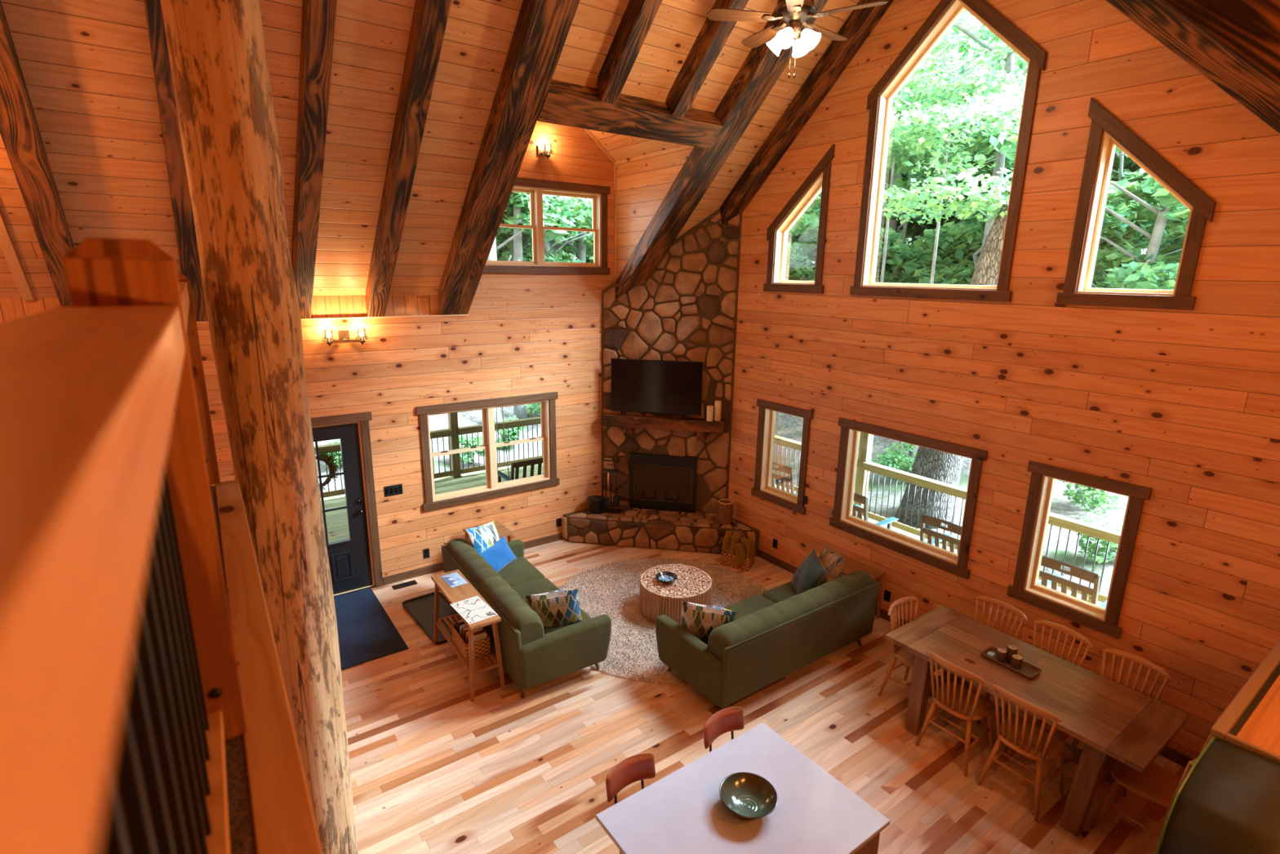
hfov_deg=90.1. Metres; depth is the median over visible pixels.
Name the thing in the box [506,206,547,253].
tree
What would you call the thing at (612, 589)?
shag rug
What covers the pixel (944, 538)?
rocking chair
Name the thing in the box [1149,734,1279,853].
range hood
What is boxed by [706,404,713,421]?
pillar candle
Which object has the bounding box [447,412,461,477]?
porch post
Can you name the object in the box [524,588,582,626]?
throw pillow
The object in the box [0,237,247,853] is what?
loft railing
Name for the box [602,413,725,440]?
mantel shelf
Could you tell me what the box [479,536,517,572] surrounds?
lumbar pillow
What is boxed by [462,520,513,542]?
side table
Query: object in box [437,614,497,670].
slatted shelf
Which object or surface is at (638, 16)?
ceiling beam
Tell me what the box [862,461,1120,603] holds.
porch railing
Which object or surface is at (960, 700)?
dining chair
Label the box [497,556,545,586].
seat cushion
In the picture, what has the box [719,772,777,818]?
bowl
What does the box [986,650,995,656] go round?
matchbox
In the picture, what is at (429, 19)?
ceiling beam
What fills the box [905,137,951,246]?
tree
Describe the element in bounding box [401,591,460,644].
tray
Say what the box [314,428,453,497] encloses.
porch railing
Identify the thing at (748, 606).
seat cushion
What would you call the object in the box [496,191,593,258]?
tree
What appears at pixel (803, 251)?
tree
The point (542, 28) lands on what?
ceiling beam
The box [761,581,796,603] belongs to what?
seat cushion
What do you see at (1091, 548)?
shrub
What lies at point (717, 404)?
pillar candle
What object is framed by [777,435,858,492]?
porch railing
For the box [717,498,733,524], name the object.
vase
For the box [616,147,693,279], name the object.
wall
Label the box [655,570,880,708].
sofa
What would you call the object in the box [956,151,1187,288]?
tree
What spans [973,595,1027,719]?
dining chair
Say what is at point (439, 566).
baseboard
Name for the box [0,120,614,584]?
wall
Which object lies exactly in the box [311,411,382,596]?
door
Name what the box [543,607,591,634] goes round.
seat cushion
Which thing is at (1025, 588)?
window
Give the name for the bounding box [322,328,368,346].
wall sconce
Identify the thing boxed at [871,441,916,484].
shrub
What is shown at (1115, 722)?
dining table
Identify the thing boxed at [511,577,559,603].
seat cushion
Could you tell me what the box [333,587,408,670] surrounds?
door mat
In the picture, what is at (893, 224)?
tree
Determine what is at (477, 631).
book
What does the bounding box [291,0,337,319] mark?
ceiling beam
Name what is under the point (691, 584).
coffee table
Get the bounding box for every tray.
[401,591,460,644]
[980,645,1042,679]
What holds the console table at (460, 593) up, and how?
on the floor at (434, 770)
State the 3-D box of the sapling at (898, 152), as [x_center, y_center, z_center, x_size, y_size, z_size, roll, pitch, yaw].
[4.891,-3.359,14.898,3.492,9.043,3.352,-9,17,-35]
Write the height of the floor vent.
0.009 m
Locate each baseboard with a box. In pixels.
[382,532,564,585]
[757,549,1194,768]
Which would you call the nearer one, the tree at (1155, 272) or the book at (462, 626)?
the book at (462, 626)
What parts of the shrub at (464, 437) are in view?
stem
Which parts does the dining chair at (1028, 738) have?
leg, leg, crest rail, seat, leg, leg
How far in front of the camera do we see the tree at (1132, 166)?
21.43 m
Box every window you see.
[415,391,559,511]
[482,177,610,274]
[751,399,813,515]
[763,143,835,293]
[829,417,987,579]
[849,0,1047,302]
[1006,460,1152,639]
[1056,97,1216,310]
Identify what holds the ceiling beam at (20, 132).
attached to the ceiling at (86, 67)
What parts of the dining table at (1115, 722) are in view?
leg, leg, leg, leg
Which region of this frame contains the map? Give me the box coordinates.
[449,595,497,624]
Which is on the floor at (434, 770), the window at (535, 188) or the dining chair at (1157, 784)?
the dining chair at (1157, 784)
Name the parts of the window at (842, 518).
frame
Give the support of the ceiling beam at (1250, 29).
attached to the ceiling
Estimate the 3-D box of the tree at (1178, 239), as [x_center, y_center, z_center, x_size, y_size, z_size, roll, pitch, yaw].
[16.513,-5.777,18.240,8.036,7.474,7.209,0,14,-5]
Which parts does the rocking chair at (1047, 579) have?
armrest, rail, post, armrest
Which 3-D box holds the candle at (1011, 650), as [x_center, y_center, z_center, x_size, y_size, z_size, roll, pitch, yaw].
[2.968,1.811,5.107,0.073,0.128,0.073,-9,17,-35]
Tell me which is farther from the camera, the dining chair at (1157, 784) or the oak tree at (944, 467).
the oak tree at (944, 467)
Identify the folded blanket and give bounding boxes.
[722,530,755,567]
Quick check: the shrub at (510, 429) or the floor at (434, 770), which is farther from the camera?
the shrub at (510, 429)
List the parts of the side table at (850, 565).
leg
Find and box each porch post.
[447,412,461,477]
[853,431,873,517]
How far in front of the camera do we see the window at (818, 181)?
7.52 m
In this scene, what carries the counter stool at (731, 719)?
on the floor at (434, 770)
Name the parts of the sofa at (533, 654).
panel, backrest, armrest, leg, armrest, leg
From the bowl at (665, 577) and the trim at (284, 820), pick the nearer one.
the trim at (284, 820)
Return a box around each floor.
[212,485,218,516]
[341,538,1185,853]
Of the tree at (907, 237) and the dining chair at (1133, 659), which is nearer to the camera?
the dining chair at (1133, 659)
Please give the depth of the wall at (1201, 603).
5.28 m
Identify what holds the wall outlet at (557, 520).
attached to the wall at (404, 364)
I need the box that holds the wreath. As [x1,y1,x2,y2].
[315,448,342,493]
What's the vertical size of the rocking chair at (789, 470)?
1.080 m
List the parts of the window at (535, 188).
sash, sash, sash, sash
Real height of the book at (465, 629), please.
0.225 m
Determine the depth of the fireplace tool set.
9.11 m
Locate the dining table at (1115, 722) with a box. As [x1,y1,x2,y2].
[884,605,1189,835]
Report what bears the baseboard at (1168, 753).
attached to the wall at (1201, 603)
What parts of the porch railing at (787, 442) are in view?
rail, rail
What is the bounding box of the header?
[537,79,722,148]
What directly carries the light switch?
attached to the wall at (404, 364)
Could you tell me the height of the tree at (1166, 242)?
8.711 m
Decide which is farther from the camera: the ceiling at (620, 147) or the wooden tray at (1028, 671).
the ceiling at (620, 147)
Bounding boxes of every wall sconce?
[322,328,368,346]
[537,142,553,159]
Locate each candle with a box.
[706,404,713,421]
[714,400,721,421]
[995,648,1007,662]
[1005,644,1017,662]
[1009,653,1022,670]
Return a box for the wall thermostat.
[829,508,833,515]
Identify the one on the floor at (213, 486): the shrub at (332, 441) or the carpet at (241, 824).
the carpet at (241, 824)
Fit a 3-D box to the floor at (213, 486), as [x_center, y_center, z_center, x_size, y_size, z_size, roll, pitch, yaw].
[-2.195,1.006,0.685,3.200,0.285,3.870,-9,17,-35]
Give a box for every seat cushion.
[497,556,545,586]
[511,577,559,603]
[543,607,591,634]
[723,594,775,618]
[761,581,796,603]
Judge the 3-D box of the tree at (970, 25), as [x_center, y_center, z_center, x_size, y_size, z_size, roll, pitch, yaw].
[9.486,-7.863,21.646,6.558,11.165,6.001,11,17,36]
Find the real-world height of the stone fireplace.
4.773 m
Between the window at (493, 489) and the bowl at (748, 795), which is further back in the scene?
the window at (493, 489)
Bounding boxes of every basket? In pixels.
[450,622,490,661]
[720,551,755,571]
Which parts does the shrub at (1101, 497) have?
stem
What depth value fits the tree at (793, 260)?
19.83 m
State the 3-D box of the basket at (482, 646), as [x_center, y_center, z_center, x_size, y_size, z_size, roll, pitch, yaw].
[-1.601,2.003,6.048,0.245,0.178,0.412,-8,16,-33]
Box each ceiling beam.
[0,0,74,306]
[143,0,208,321]
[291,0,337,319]
[365,0,451,316]
[437,0,580,315]
[597,0,662,104]
[616,0,828,301]
[668,0,748,117]
[719,0,893,228]
[1105,0,1279,133]
[1160,0,1279,87]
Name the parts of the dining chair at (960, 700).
leg, leg, crest rail, seat, leg, leg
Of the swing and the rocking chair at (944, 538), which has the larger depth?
the swing
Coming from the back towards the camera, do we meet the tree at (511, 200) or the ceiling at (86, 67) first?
the tree at (511, 200)
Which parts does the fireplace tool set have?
stand frame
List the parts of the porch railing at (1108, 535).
rail, rail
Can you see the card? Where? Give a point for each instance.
(453, 580)
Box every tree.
[487,195,564,431]
[495,192,592,262]
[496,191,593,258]
[497,191,562,262]
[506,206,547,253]
[507,193,527,419]
[525,204,593,252]
[529,204,593,262]
[551,198,575,262]
[560,199,591,262]
[564,231,593,257]
[784,210,818,280]
[784,234,817,280]
[787,138,1015,284]
[787,164,955,281]
[805,88,1015,283]
[876,167,1007,284]
[882,69,1026,528]
[885,10,1028,268]
[886,9,1026,273]
[888,40,1022,465]
[893,19,1026,274]
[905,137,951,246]
[906,220,946,231]
[907,11,979,84]
[920,146,1159,289]
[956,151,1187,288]
[958,160,1142,222]
[973,50,1021,75]
[981,113,1190,289]
[1090,152,1187,288]
[1118,223,1184,288]
[1127,223,1171,253]
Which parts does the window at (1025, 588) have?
frame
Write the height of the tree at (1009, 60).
11.075 m
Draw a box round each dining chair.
[878,595,946,720]
[915,651,994,777]
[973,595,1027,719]
[977,684,1066,822]
[1000,619,1093,730]
[1063,648,1172,796]
[1089,734,1213,837]
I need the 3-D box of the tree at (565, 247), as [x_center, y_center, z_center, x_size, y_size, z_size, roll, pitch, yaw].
[-4.050,-7.639,23.715,7.370,10.495,7.714,-10,17,-37]
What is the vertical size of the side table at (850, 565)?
0.551 m
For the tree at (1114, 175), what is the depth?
19.38 m
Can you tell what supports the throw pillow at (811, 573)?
on the sofa at (775, 633)
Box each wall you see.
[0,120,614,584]
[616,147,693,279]
[728,0,1279,759]
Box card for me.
[440,572,467,587]
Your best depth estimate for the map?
5.81 m
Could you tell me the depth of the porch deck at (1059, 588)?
9.61 m
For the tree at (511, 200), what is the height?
8.941 m
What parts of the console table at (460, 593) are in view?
leg, rail, rail, leg, rail, rail, leg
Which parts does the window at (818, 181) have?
frame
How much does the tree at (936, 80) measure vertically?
9.019 m
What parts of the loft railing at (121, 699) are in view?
rail, rail, newel post, newel post, rail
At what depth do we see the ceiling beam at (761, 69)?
7.15 m
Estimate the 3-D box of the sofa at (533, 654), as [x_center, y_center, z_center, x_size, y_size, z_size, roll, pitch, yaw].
[-1.259,1.812,6.679,0.970,0.827,2.185,-8,16,-33]
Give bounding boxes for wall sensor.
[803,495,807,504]
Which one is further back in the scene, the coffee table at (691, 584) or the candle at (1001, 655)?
the coffee table at (691, 584)
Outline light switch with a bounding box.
[383,483,403,496]
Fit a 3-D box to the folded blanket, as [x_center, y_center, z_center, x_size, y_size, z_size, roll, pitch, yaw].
[1.289,1.607,8.449,0.327,0.443,0.431,-12,19,-43]
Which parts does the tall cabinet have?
cabinet door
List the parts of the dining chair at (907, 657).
leg, crest rail, leg, seat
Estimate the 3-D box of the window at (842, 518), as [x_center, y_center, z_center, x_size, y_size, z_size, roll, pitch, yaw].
[2.844,0.690,6.895,0.199,1.320,1.683,-9,17,-35]
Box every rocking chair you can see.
[784,465,797,495]
[852,492,898,529]
[920,514,961,554]
[1037,555,1106,608]
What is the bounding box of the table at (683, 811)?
[595,722,889,853]
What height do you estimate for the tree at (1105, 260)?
6.685 m
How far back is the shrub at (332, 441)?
14.17 m
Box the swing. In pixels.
[496,407,542,482]
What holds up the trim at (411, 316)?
attached to the wall at (404, 364)
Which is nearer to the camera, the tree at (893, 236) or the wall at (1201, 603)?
the wall at (1201, 603)
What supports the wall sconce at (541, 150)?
attached to the wall at (404, 364)
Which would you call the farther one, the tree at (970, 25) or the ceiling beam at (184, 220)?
the tree at (970, 25)
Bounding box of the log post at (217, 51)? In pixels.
[160,0,358,853]
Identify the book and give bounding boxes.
[457,619,465,633]
[459,623,467,637]
[462,626,479,641]
[465,627,483,643]
[473,631,486,641]
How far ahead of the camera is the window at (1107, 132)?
4.99 m
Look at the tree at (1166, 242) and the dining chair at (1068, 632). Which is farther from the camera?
the tree at (1166, 242)
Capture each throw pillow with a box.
[466,520,499,553]
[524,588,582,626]
[680,600,737,641]
[791,547,826,594]
[818,544,844,584]
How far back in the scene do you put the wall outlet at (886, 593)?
7.14 m
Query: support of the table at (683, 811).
on the floor at (434, 770)
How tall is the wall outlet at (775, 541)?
0.125 m
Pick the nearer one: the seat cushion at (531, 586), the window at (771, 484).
the seat cushion at (531, 586)
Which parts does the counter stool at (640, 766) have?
post, backrest, post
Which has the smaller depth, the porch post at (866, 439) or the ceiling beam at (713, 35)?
the ceiling beam at (713, 35)
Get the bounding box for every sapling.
[880,45,959,282]
[887,78,965,158]
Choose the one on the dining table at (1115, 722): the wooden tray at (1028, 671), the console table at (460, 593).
the wooden tray at (1028, 671)
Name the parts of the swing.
chain, arm post, armrest, chain, post, rail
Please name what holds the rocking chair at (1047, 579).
on the porch deck at (1059, 588)
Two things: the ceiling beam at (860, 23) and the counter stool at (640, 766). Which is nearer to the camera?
the counter stool at (640, 766)
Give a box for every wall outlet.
[422,547,429,558]
[555,517,560,526]
[772,537,777,548]
[884,589,890,602]
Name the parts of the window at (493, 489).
sash, sash, sash, sash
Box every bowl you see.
[655,571,677,583]
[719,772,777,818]
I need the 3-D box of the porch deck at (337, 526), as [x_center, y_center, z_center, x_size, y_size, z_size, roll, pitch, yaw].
[-4.512,1.671,9.323,9.680,0.150,3.720,-9,17,-35]
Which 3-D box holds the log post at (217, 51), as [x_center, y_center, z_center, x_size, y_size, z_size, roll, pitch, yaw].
[-1.885,-0.485,3.144,0.404,6.930,0.391,1,14,-1]
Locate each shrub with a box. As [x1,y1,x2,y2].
[324,439,342,467]
[446,433,484,464]
[495,415,525,448]
[525,402,540,415]
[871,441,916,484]
[1055,479,1126,517]
[1075,517,1122,564]
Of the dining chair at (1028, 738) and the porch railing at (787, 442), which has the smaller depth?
the dining chair at (1028, 738)
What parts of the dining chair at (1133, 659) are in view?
leg, leg, crest rail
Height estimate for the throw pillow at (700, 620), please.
0.509 m
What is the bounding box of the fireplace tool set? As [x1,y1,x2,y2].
[601,459,622,514]
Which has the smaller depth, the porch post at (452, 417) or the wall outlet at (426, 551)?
the wall outlet at (426, 551)
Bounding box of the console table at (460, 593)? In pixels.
[431,568,505,702]
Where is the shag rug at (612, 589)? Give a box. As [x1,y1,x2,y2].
[558,556,766,684]
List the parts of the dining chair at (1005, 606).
leg, crest rail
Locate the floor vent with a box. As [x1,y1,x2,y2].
[391,579,417,590]
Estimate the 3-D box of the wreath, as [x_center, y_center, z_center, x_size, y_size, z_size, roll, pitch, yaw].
[-3.691,0.414,7.235,0.583,0.799,0.133,-9,17,-35]
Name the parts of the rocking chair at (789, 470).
post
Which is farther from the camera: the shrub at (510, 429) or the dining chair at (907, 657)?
the shrub at (510, 429)
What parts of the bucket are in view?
lid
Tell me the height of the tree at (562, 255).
7.345 m
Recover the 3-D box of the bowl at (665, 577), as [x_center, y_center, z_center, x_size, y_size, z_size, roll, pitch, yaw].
[0.295,1.703,7.158,0.242,0.066,0.242,-9,17,-35]
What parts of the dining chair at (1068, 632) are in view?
leg, crest rail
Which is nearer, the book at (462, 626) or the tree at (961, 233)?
the book at (462, 626)
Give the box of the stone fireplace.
[561,208,759,556]
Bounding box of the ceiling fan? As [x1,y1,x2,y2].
[706,0,888,79]
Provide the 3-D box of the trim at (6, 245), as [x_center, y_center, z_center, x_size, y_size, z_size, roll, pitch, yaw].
[-4.715,-1.758,4.574,0.070,1.746,1.834,-9,17,-35]
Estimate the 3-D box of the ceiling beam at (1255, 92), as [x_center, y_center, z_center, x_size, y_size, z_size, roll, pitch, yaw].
[3.917,-2.515,4.347,0.190,4.029,3.940,-9,17,-35]
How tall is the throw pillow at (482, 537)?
0.525 m
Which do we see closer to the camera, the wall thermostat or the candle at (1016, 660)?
the candle at (1016, 660)
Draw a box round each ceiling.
[0,0,859,297]
[589,129,684,160]
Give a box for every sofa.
[440,537,611,697]
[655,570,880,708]
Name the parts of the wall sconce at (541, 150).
plate, lamp shade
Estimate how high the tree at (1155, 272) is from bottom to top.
8.808 m
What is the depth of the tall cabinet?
2.39 m
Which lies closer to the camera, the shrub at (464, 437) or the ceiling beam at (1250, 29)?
the ceiling beam at (1250, 29)
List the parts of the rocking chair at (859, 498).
rail, post, armrest, leg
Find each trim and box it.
[0,211,34,300]
[196,314,468,323]
[214,480,322,853]
[585,128,693,282]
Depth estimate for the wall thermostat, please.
7.62 m
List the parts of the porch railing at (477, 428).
rail, rail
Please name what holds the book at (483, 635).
in the basket at (482, 646)
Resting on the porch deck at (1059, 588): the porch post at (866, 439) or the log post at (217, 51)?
the porch post at (866, 439)
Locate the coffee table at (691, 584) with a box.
[639,563,712,625]
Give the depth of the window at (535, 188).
8.21 m
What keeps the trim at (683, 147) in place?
attached to the wall at (642, 185)
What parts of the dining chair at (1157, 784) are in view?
leg, leg, seat, leg, crest rail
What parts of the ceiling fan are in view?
blade, blade, lamp shade, lamp shade, blade, pull chain, lamp shade, lamp shade, blade, blade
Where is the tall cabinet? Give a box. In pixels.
[1209,640,1279,762]
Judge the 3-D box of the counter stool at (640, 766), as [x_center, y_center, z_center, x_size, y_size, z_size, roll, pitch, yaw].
[0.022,2.450,3.649,0.360,1.044,0.415,-9,17,-35]
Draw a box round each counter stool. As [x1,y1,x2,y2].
[605,752,655,853]
[702,706,744,751]
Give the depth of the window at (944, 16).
6.11 m
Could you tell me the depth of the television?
8.81 m
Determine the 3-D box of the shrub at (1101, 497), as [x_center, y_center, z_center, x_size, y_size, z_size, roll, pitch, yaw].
[8.588,1.204,12.083,1.508,1.034,1.450,-9,17,-35]
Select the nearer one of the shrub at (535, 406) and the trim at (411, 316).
the trim at (411, 316)
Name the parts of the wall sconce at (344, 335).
lamp shade, bulb, plate, arm, lamp shade, bulb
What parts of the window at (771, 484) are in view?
pane, frame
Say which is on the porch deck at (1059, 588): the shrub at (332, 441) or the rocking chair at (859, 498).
the rocking chair at (859, 498)
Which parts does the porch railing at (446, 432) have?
rail, rail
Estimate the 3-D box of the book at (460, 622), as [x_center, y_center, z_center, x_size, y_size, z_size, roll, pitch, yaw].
[-1.672,1.939,6.135,0.160,0.225,0.065,-8,16,-33]
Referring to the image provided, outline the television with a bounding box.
[610,358,702,419]
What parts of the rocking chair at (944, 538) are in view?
post, armrest, rail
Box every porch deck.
[320,462,543,542]
[794,491,1102,605]
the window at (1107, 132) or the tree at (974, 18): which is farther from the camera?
the tree at (974, 18)
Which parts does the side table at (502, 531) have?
leg, leg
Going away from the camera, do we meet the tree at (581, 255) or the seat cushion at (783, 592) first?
the seat cushion at (783, 592)
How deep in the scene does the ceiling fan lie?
4.70 m
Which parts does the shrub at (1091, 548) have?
stem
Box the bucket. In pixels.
[587,495,603,514]
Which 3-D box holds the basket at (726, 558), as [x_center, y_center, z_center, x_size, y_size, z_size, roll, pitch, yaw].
[1.296,1.741,8.478,0.390,0.185,0.270,7,15,24]
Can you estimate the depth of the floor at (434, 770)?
5.15 m
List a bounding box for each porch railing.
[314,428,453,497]
[457,416,542,474]
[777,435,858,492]
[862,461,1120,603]
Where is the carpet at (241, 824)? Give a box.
[209,485,257,853]
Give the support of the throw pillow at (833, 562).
on the sofa at (775, 633)
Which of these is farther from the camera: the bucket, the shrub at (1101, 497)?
the shrub at (1101, 497)
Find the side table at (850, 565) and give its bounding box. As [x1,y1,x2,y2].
[839,554,885,617]

